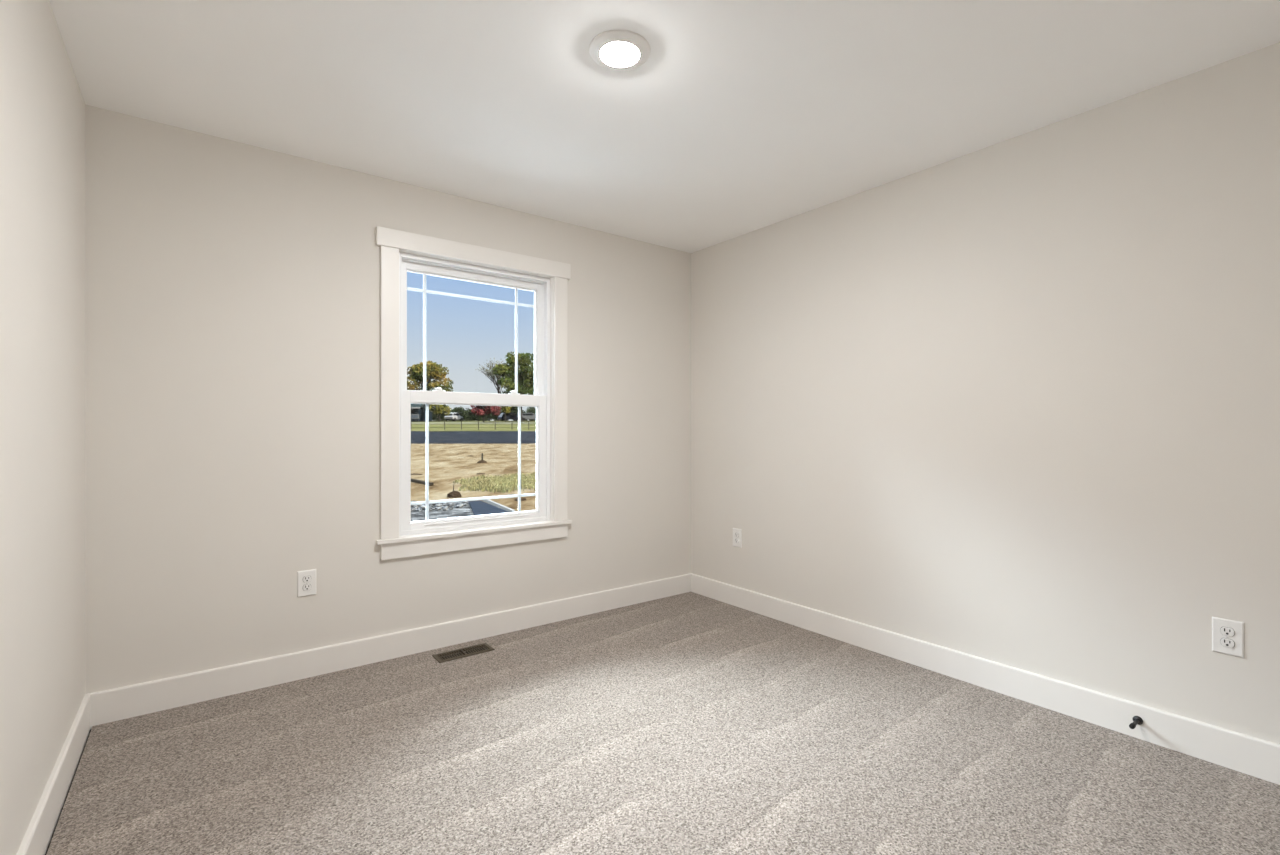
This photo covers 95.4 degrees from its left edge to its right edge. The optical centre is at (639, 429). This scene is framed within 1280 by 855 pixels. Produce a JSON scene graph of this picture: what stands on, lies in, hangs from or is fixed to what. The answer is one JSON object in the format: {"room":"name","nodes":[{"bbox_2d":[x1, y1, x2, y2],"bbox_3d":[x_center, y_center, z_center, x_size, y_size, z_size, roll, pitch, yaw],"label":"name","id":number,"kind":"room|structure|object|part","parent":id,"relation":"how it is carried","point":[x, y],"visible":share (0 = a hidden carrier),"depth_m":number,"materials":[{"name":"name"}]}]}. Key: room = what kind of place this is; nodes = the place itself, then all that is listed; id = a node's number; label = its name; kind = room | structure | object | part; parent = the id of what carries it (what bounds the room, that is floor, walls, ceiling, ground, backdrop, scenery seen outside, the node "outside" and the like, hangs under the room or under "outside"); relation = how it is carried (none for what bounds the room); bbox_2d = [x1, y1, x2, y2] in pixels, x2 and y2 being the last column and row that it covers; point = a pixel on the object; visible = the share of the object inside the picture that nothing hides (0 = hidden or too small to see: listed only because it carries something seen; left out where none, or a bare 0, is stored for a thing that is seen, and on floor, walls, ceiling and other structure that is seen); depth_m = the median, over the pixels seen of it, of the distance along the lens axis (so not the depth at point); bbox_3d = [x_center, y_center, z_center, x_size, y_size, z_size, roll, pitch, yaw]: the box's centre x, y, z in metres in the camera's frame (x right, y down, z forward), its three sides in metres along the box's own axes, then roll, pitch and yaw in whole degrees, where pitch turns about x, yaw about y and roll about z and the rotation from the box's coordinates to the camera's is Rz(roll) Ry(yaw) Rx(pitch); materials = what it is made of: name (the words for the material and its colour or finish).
{"room":"empty bedroom","nodes":[
{"label":"empty bedroom","id":0,"kind":"room"},
{"bbox_2d":[0,0,84,854],"bbox_3d":[-1.173,-0.050,0.828,0.160,2.454,3.856,0,0,-37],"label":"wall","id":1,"kind":"structure","parent":0,"point":[42,104],"depth_m":1.59,"materials":[{"name":"paint"}]},
{"bbox_2d":[16,693,89,854],"bbox_3d":[-1.102,1.105,0.881,0.016,0.139,3.536,0,0,-37],"label":"baseboard","id":2,"kind":"structure","parent":1,"relation":"attached to","point":[36,840],"depth_m":1.76,"materials":[{"name":"white paint"}]},
{"bbox_2d":[85,104,690,693],"bbox_3d":[-0.952,-0.050,3.313,3.193,2.454,0.160,0,0,-37],"label":"wall","id":3,"kind":"structure","parent":0,"point":[232,288],"depth_m":2.67,"materials":[{"name":"paint"}]},
{"bbox_2d":[297,569,315,596],"bbox_3d":[-1.566,0.721,2.741,0.079,0.121,0.011,0,0,-37],"label":"wall outlet","id":4,"kind":"object","parent":3,"relation":"attached to","point":[306,579],"visible":1,"depth_m":2.74,"materials":[{"name":"white plastic"}]},
{"bbox_2d":[303,584,310,590],"bbox_3d":[-1.565,0.741,2.738,0.037,0.029,0.005,0,0,-37],"label":"receptacle","id":5,"kind":"object","parent":4,"relation":"attached to","point":[306,587],"depth_m":2.74,"materials":[{"name":"white plastic"}]},
{"bbox_2d":[303,576,310,582],"bbox_3d":[-1.566,0.702,2.740,0.037,0.029,0.001,0,0,-37],"label":"receptacle","id":6,"kind":"object","parent":4,"relation":"attached to","point":[306,579],"depth_m":2.74,"materials":[{"name":"white plastic"}]},
{"bbox_2d":[90,573,690,729],"bbox_3d":[-0.898,1.105,3.243,3.161,0.139,0.016,0,0,-37],"label":"baseboard","id":7,"kind":"structure","parent":3,"relation":"attached to","point":[115,704],"depth_m":2.83,"materials":[{"name":"white paint"}]},
{"bbox_2d":[376,226,571,559],"bbox_3d":[-0.919,-0.181,3.312,1.118,1.675,0.191,0,0,-37],"label":"window","id":8,"kind":"structure","parent":3,"relation":"in","point":[401,252],"depth_m":3.23,"materials":[{"name":"white paint"}]},
{"bbox_3d":[-1.271,-0.188,2.959,0.088,1.479,0.019,0,0,-37],"label":"casing","id":9,"kind":"part","parent":8,"relation":"part of","materials":[{"name":"white paint"}]},
{"bbox_2d":[407,274,533,392],"bbox_3d":[-0.954,-0.528,3.358,0.773,0.657,0.003,0,0,-37],"label":"grille","id":10,"kind":"object","parent":8,"relation":"attached to","point":[423,290],"depth_m":3.34,"materials":[{"name":"white plastic"}]},
{"bbox_3d":[-0.947,-0.527,3.348,0.853,0.744,0.034,0,0,-37],"label":"sash","id":11,"kind":"part","parent":8,"relation":"part of","materials":[{"name":"white plastic"}]},
{"bbox_2d":[411,404,535,519],"bbox_3d":[-0.929,0.174,3.325,0.757,0.641,0.003,0,0,-37],"label":"grille","id":12,"kind":"object","parent":8,"relation":"attached to","point":[519,495],"depth_m":3.32,"materials":[{"name":"white plastic"}]},
{"bbox_3d":[-0.877,-0.973,3.255,1.115,0.092,0.024,0,0,-37],"label":"head casing","id":13,"kind":"part","parent":8,"relation":"part of","materials":[{"name":"white paint"}]},
{"bbox_3d":[-0.921,0.166,3.315,0.853,0.751,0.034,0,0,-37],"label":"sash","id":14,"kind":"part","parent":8,"relation":"part of","materials":[{"name":"white plastic"}]},
{"bbox_3d":[-0.940,-0.179,3.339,0.891,1.492,0.123,0,0,-37],"label":"frame","id":15,"kind":"part","parent":8,"relation":"part of","materials":[{"name":"white plastic"}]},
{"bbox_3d":[-0.909,0.508,3.299,0.613,0.006,0.009,0,0,-37],"label":"lift rail","id":16,"kind":"part","parent":8,"relation":"part of","materials":[{"name":"white plastic"}]},
{"bbox_3d":[-0.484,-0.188,3.555,0.087,1.479,0.019,0,0,-37],"label":"casing","id":17,"kind":"part","parent":8,"relation":"part of","materials":[{"name":"white paint"}]},
{"bbox_2d":[45,592,1279,854],"bbox_3d":[0.164,1.288,1.840,3.513,0.250,3.856,0,0,-37],"label":"floor","id":18,"kind":"structure","parent":0,"point":[689,723],"depth_m":2.02,"materials":[{"name":"carpet"}]},
{"bbox_2d":[432,643,494,662],"bbox_3d":[-0.918,1.166,3.037,0.291,0.021,0.121,0,0,-37],"label":"floor vent","id":19,"kind":"object","parent":18,"relation":"in","point":[470,652],"visible":0.99,"depth_m":3.03,"materials":[{"name":"brown metal"}]},
{"bbox_2d":[49,0,1279,252],"bbox_3d":[0.164,-1.337,1.840,3.513,0.120,3.856,0,0,-37],"label":"ceiling","id":20,"kind":"structure","parent":0,"point":[740,117],"depth_m":2.15,"materials":[{"name":"paint"}]},
{"bbox_2d":[589,30,650,70],"bbox_3d":[-0.068,-1.265,1.962,0.207,0.025,0.207,0,0,-37],"label":"recessed light","id":21,"kind":"object","parent":20,"relation":"in","point":[620,50],"visible":1,"depth_m":1.94,"materials":[{"name":"white"}]},
{"bbox_2d":[691,42,1279,743],"bbox_3d":[1.501,-0.050,2.852,0.160,2.454,3.856,0,0,-37],"label":"wall","id":22,"kind":"structure","parent":0,"point":[1014,402],"depth_m":2.48,"materials":[{"name":"paint"}]},
{"bbox_2d":[733,528,741,547],"bbox_3d":[0.639,0.713,3.848,0.011,0.121,0.079,0,0,-37],"label":"wall outlet","id":23,"kind":"object","parent":22,"relation":"attached to","point":[737,533],"visible":1,"depth_m":3.84,"materials":[{"name":"white plastic"}]},
{"bbox_2d":[690,573,1279,784],"bbox_3d":[1.431,1.105,2.799,0.016,0.139,3.536,0,0,-37],"label":"baseboard","id":24,"kind":"structure","parent":22,"relation":"attached to","point":[1253,756],"depth_m":2.46,"materials":[{"name":"white paint"}]},
{"bbox_2d":[1129,716,1142,728],"bbox_3d":[1.843,1.094,2.171,0.085,0.031,0.031,0,0,-37],"label":"door stop","id":25,"kind":"object","parent":24,"relation":"attached to","point":[1138,720],"visible":1,"depth_m":2.18,"materials":[{"name":"black rubber"}]},
{"bbox_2d":[1212,617,1243,657],"bbox_3d":[2.029,0.716,2.012,0.011,0.121,0.079,0,0,-37],"label":"wall outlet","id":26,"kind":"object","parent":22,"relation":"attached to","point":[1227,635],"visible":1,"depth_m":2.01,"materials":[{"name":"white plastic"}]},
{"bbox_2d":[1220,638,1234,647],"bbox_3d":[2.027,0.736,2.011,0.005,0.029,0.037,0,0,-37],"label":"receptacle","id":27,"kind":"object","parent":26,"relation":"attached to","point":[1224,642],"depth_m":2.01,"materials":[{"name":"white plastic"}]},
{"bbox_2d":[1220,627,1234,636],"bbox_3d":[2.028,0.697,2.012,0.001,0.029,0.037,0,0,-37],"label":"receptacle","id":28,"kind":"object","parent":26,"relation":"attached to","point":[1224,631],"depth_m":2.01,"materials":[{"name":"white plastic"}]},
{"label":"outside","id":29,"kind":"structure","parent":0,"visible":0},
{"bbox_2d":[411,443,535,512],"bbox_3d":[-8.000,1.491,24.250,76.000,0.171,76.500,0,0,0],"label":"ground","id":30,"kind":"structure","parent":29,"point":[448,463],"depth_m":23.24,"materials":[{"name":"beige soil"}]},
{"bbox_2d":[411,478,433,485],"bbox_3d":[-6.325,1.442,16.450,0.120,0.075,2.452,0,0,-39],"label":"plank","id":31,"kind":"object","parent":30,"relation":"on","point":[412,480],"visible":0.54,"depth_m":15.99,"materials":[{"name":"wood"}]},
{"bbox_2d":[411,501,474,521],"bbox_3d":[-7.100,1.535,10.300,9.800,0.130,3.400,0,0,0],"label":"gravel bed","id":32,"kind":"object","parent":30,"relation":"on","point":[464,511],"visible":0.06,"depth_m":10.24,"materials":[{"name":"grey gravel"}]},
{"bbox_2d":[447,485,461,497],"bbox_3d":[-4.157,1.393,12.993,0.339,0.507,0.311,0,0,0],"label":"dirt mound","id":33,"kind":"object","parent":30,"relation":"on","point":[454,494],"visible":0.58,"depth_m":12.91,"materials":[{"name":"brown soil"}]},
{"bbox_2d":[477,453,486,462],"bbox_3d":[-7.150,1.295,26.400,0.480,0.470,0.468,0,0,-37],"label":"marker stake","id":34,"kind":"object","parent":30,"relation":"on","point":[481,460],"visible":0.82,"depth_m":26.32,"materials":[{"name":"brown wood"}]},
{"bbox_2d":[469,501,507,515],"bbox_3d":[-2.830,1.502,10.864,0.591,0.095,2.454,0,0,-19],"label":"strip","id":35,"kind":"object","parent":30,"relation":"on","point":[478,507],"visible":0.45,"depth_m":10.65,"materials":[{"name":"grey asphalt"}]},
{"bbox_2d":[453,472,535,492],"bbox_3d":[-3.132,1.480,16.833,4.317,0.180,5.596,0,0,-22],"label":"grass patch","id":36,"kind":"structure","parent":30,"relation":"on","point":[504,484],"depth_m":15.80,"materials":[{"name":"green plant"}]},
{"bbox_2d":[482,499,515,512],"bbox_3d":[-2.776,1.492,11.346,0.059,0.115,2.233,0,0,-29],"label":"kerb","id":37,"kind":"object","parent":30,"relation":"on","point":[488,501],"visible":0.43,"depth_m":11.19,"materials":[{"name":"white concrete"}]},
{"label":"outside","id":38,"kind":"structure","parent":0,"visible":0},
{"bbox_2d":[411,421,535,430],"bbox_3d":[-9.997,-0.927,164.000,260.000,2.220,192.000,0,0,0],"label":"lawn","id":39,"kind":"structure","parent":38,"point":[423,423],"depth_m":86.50,"materials":[{"name":"green plant"}]},
{"bbox_2d":[411,404,434,421],"bbox_3d":[-45.798,-3.707,110.451,11.200,4.900,8.300,0,0,0],"label":"house","id":40,"kind":"structure","parent":39,"relation":"on","point":[418,411],"depth_m":107.55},
{"bbox_2d":[407,361,453,405],"bbox_3d":[-44.998,-8.058,122.722,11.806,12.842,11.029,0,0,0],"label":"broad tree","id":41,"kind":"object","parent":39,"relation":"on","point":[434,370],"visible":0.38,"depth_m":120.77,"materials":[{"name":"green plant"}]},
{"bbox_2d":[429,404,450,421],"bbox_3d":[-36.991,-3.442,107.572,4.201,4.410,3.248,0,0,0],"label":"young tree","id":42,"kind":"object","parent":39,"relation":"on","point":[438,408],"visible":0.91,"depth_m":107.50,"materials":[{"name":"green plant"}]},
{"bbox_3d":[-36.991,-4.115,107.572,4.201,3.063,3.248,0,0,0],"label":"crown","id":43,"kind":"part","parent":42,"relation":"part of","materials":[{"name":"yellow plant"}]},
{"bbox_2d":[437,404,447,420],"bbox_3d":[-47.534,-4.156,140.838,3.019,4.962,1.997,0,0,0],"label":"shrub","id":44,"kind":"object","parent":39,"relation":"on","point":[442,415],"visible":0.38,"depth_m":140.47,"materials":[{"name":"green plant"}]},
{"bbox_2d":[444,413,462,420],"bbox_3d":[-36.399,-2.527,113.999,1.860,1.620,4.384,0,0,10],"label":"parked car","id":45,"kind":"object","parent":39,"relation":"on","point":[454,416],"visible":0.98,"depth_m":112.54,"materials":[{"name":"white paint"}]},
{"bbox_2d":[455,407,466,420],"bbox_3d":[-43.215,-3.768,141.004,3.172,4.060,2.259,0,0,0],"label":"shrub","id":46,"kind":"object","parent":39,"relation":"on","point":[460,410],"visible":0.68,"depth_m":140.68,"materials":[{"name":"green plant"}]},
{"bbox_2d":[467,408,473,420],"bbox_3d":[-41.860,-3.634,145.635,2.630,3.710,2.203,0,0,0],"label":"shrub","id":47,"kind":"object","parent":39,"relation":"on","point":[469,414],"visible":0.5,"depth_m":145.11,"materials":[{"name":"green plant"}]},
{"bbox_2d":[411,421,535,429],"bbox_3d":[-19.999,-0.562,71.001,28.000,1.150,0.098,0,0,0],"label":"wire fence","id":48,"kind":"object","parent":39,"relation":"on","point":[444,427],"visible":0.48,"depth_m":70.98,"materials":[{"name":"black metal"}]},
{"bbox_2d":[472,411,485,420],"bbox_3d":[-38.979,-3.456,140.950,3.409,3.506,2.327,0,0,0],"label":"shrub","id":49,"kind":"object","parent":39,"relation":"on","point":[475,417],"visible":0.49,"depth_m":140.44,"materials":[{"name":"green plant"}]},
{"bbox_2d":[470,405,500,421],"bbox_3d":[-27.427,-3.438,104.264,5.620,4.603,5.080,0,0,0],"label":"maple tree","id":50,"kind":"object","parent":39,"relation":"on","point":[480,409],"visible":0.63,"depth_m":103.43,"materials":[{"name":"red plant"}]},
{"bbox_3d":[-27.420,-4.097,103.850,5.519,3.285,4.639,0,0,25],"label":"crown","id":51,"kind":"part","parent":50,"relation":"part of","materials":[{"name":"red plant"}]},
{"bbox_2d":[485,413,493,420],"bbox_3d":[-37.423,-4.011,145.604,2.898,4.461,2.339,0,0,0],"label":"shrub","id":52,"kind":"object","parent":39,"relation":"on","point":[488,416],"visible":0.27,"depth_m":145.29,"materials":[{"name":"green plant"}]},
{"bbox_2d":[475,358,511,420],"bbox_3d":[-28.796,-8.276,122.168,9.996,13.289,11.896,0,0,0],"label":"bare tree","id":53,"kind":"object","parent":39,"relation":"on","point":[490,373],"visible":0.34,"depth_m":120.42,"materials":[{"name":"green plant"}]},
{"bbox_3d":[-28.796,-12.155,122.168,9.996,5.530,11.896,0,0,0],"label":"crown","id":54,"kind":"part","parent":53,"relation":"part of","materials":[{"name":"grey plant"}]},
{"bbox_2d":[490,410,501,420],"bbox_3d":[-34.863,-3.994,141.024,3.280,4.427,2.318,0,0,0],"label":"shrub","id":55,"kind":"object","parent":39,"relation":"on","point":[494,417],"visible":0.3,"depth_m":140.58,"materials":[{"name":"green plant"}]},
{"bbox_2d":[499,406,512,421],"bbox_3d":[-24.784,-3.388,106.093,2.930,4.302,3.328,0,0,0],"label":"young tree","id":56,"kind":"object","parent":39,"relation":"on","point":[505,409],"visible":0.49,"depth_m":106.04,"materials":[{"name":"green plant"}]},
{"bbox_3d":[-24.875,-4.192,106.303,2.443,2.694,3.560,0,0,25],"label":"crown","id":57,"kind":"part","parent":56,"relation":"part of","materials":[{"name":"yellow plant"}]},
{"bbox_2d":[498,413,522,420],"bbox_3d":[-25.200,-2.527,113.500,4.384,1.620,1.860,0,0,-35],"label":"parked car","id":58,"kind":"object","parent":39,"relation":"on","point":[514,416],"visible":0.77,"depth_m":112.63,"materials":[{"name":"blue paint"}]},
{"bbox_2d":[492,352,533,420],"bbox_3d":[-22.874,-8.280,111.952,10.974,13.486,9.759,0,0,0],"label":"tree","id":59,"kind":"object","parent":39,"relation":"on","point":[525,376],"visible":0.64,"depth_m":110.83,"materials":[{"name":"green plant"}]},
{"bbox_2d":[509,406,517,420],"bbox_3d":[-30.530,-4.146,140.973,3.047,4.728,2.188,0,0,0],"label":"shrub","id":60,"kind":"object","parent":39,"relation":"on","point":[516,411],"visible":0.27,"depth_m":140.63,"materials":[{"name":"green plant"}]},
{"bbox_2d":[522,413,535,420],"bbox_3d":[-22.200,-2.627,118.000,4.384,1.620,1.860,0,0,-10],"label":"parked car","id":61,"kind":"object","parent":39,"relation":"on","point":[524,415],"visible":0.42,"depth_m":117.11,"materials":[{"name":"silver metal"}]},
{"bbox_2d":[526,409,535,420],"bbox_3d":[-26.348,-3.459,140.945,3.074,3.359,2.167,0,0,0],"label":"shrub","id":62,"kind":"object","parent":39,"relation":"on","point":[529,410],"visible":0.34,"depth_m":140.58,"materials":[{"name":"green plant"}]},
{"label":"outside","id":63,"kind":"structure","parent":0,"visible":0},
{"bbox_2d":[411,431,535,443],"bbox_3d":[-9.999,0.849,65.250,100.000,1.513,6.100,0,0,0],"label":"road","id":64,"kind":"structure","parent":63,"point":[417,437],"depth_m":64.71,"materials":[{"name":"grey asphalt"}]}
]}

